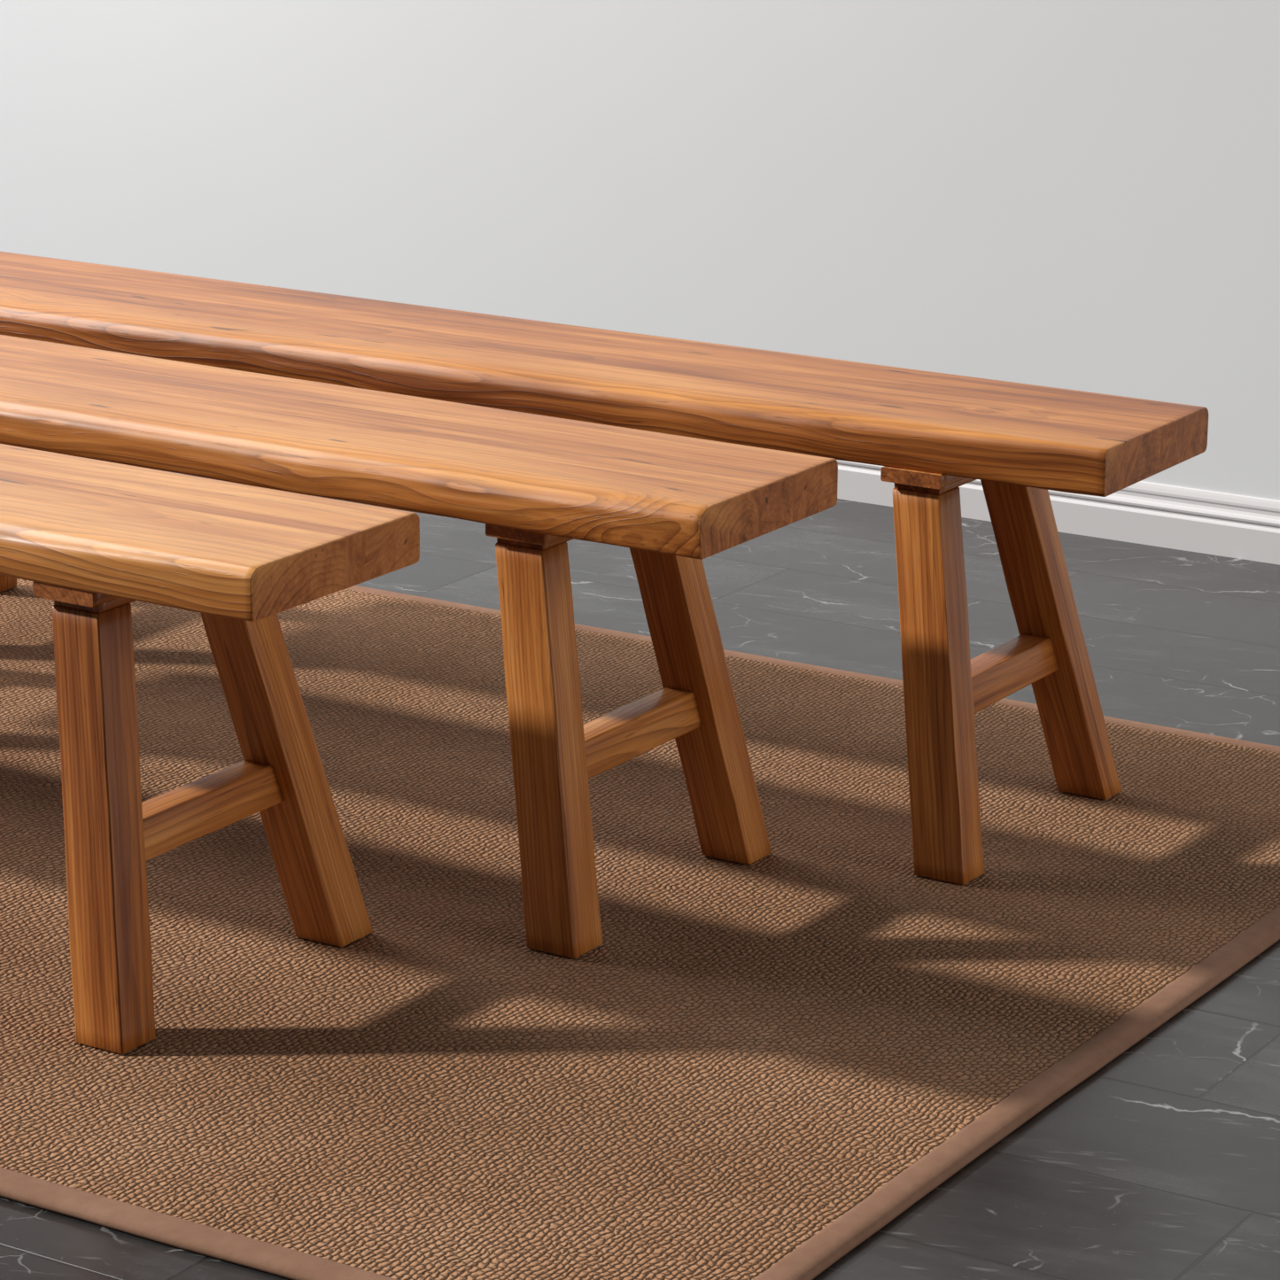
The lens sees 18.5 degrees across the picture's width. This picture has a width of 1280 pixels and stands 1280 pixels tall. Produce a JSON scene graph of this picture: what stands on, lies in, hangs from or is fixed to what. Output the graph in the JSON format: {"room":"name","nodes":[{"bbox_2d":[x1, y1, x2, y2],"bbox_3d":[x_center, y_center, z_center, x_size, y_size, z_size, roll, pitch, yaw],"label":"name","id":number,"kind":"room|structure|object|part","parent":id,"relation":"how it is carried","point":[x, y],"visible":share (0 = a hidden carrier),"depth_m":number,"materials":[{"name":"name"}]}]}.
{"room":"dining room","nodes":[
{"label":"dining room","id":0,"kind":"room"},
{"bbox_2d":[0,0,1279,500],"bbox_3d":[0.434,-1.500,5.221,11.000,2.700,0.120,10,18,30],"label":"wall","id":1,"kind":"structure","parent":0,"point":[1076,195],"depth_m":5.58,"materials":[{"name":"paint"}]},
{"bbox_2d":[836,459,1279,565],"bbox_3d":[0.387,-0.225,5.518,11.000,0.084,0.014,10,18,30],"label":"baseboard","id":2,"kind":"structure","parent":1,"relation":"attached to","point":[1237,526],"depth_m":5.33,"materials":[{"name":"paint"}]},
{"bbox_2d":[0,469,1279,1279],"bbox_3d":[-1.104,0.496,3.230,11.000,0.100,5.902,10,18,30],"label":"floor","id":3,"kind":"structure","parent":0,"point":[1162,1163],"depth_m":3.58,"materials":[{"name":"stone"}]},
{"bbox_2d":[0,578,1279,1279],"bbox_3d":[-0.689,0.148,4.281,2.739,0.012,1.727,10,18,30],"label":"area rug","id":4,"kind":"object","parent":3,"relation":"on","point":[757,1068],"visible":0.78,"depth_m":3.69,"materials":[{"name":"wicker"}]},
{"bbox_2d":[0,443,419,1054],"bbox_3d":[-0.881,0.018,3.887,1.450,0.448,0.382,10,18,30],"label":"wooden bench","id":5,"kind":"object","parent":4,"relation":"on","point":[94,539],"visible":1,"depth_m":3.50,"materials":[{"name":"brown wood"}]},
{"bbox_3d":[-0.480,0.164,3.508,0.072,0.378,0.172,-3,16,-14],"label":"leg","id":6,"kind":"part","parent":5,"relation":"part of","materials":[{"name":"brown wood"}]},
{"bbox_3d":[-0.879,-0.175,3.834,1.450,0.049,0.267,10,18,30],"label":"seat","id":7,"kind":"part","parent":5,"relation":"part of","materials":[{"name":"brown wood"}]},
{"bbox_3d":[-0.341,0.105,3.723,0.173,0.378,0.074,-2,16,-10],"label":"leg","id":8,"kind":"part","parent":5,"relation":"part of","materials":[{"name":"brown wood"}]},
{"bbox_2d":[0,334,837,958],"bbox_3d":[-0.557,-0.059,4.172,1.630,0.448,0.375,10,18,30],"label":"wooden bench","id":9,"kind":"object","parent":4,"relation":"on","point":[538,484],"visible":1,"depth_m":3.81,"materials":[{"name":"brown wood"}]},
{"bbox_3d":[-0.564,-0.248,4.105,1.630,0.049,0.276,10,18,30],"label":"seat","id":10,"kind":"part","parent":9,"relation":"part of","materials":[{"name":"brown wood"}]},
{"bbox_3d":[-0.088,0.101,3.746,0.071,0.378,0.161,-6,17,-23],"label":"leg","id":11,"kind":"part","parent":9,"relation":"part of","materials":[{"name":"brown wood"}]},
{"bbox_3d":[0.057,0.039,3.971,0.161,0.378,0.069,-1,16,-4],"label":"leg","id":12,"kind":"part","parent":9,"relation":"part of","materials":[{"name":"brown wood"}]},
{"bbox_2d":[0,251,1208,884],"bbox_3d":[-0.259,-0.131,4.437,1.818,0.448,0.371,10,18,30],"label":"wooden bench","id":13,"kind":"object","parent":4,"relation":"on","point":[933,434],"visible":0.91,"depth_m":4.12,"materials":[{"name":"brown wood"}]},
{"bbox_3d":[-0.819,-0.235,4.925,0.069,0.378,0.176,-3,16,-14],"label":"leg","id":14,"kind":"part","parent":13,"relation":"part of","materials":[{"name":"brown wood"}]},
{"bbox_3d":[-0.262,-0.321,4.375,1.818,0.049,0.288,10,18,30],"label":"seat","id":15,"kind":"part","parent":13,"relation":"part of","materials":[{"name":"brown wood"}]},
{"bbox_3d":[0.301,0.042,3.968,0.071,0.378,0.175,-4,16,-15],"label":"leg","id":16,"kind":"part","parent":13,"relation":"part of","materials":[{"name":"brown wood"}]},
{"bbox_3d":[0.436,-0.015,4.177,0.175,0.378,0.070,-3,16,-12],"label":"leg","id":17,"kind":"part","parent":13,"relation":"part of","materials":[{"name":"brown wood"}]}
]}

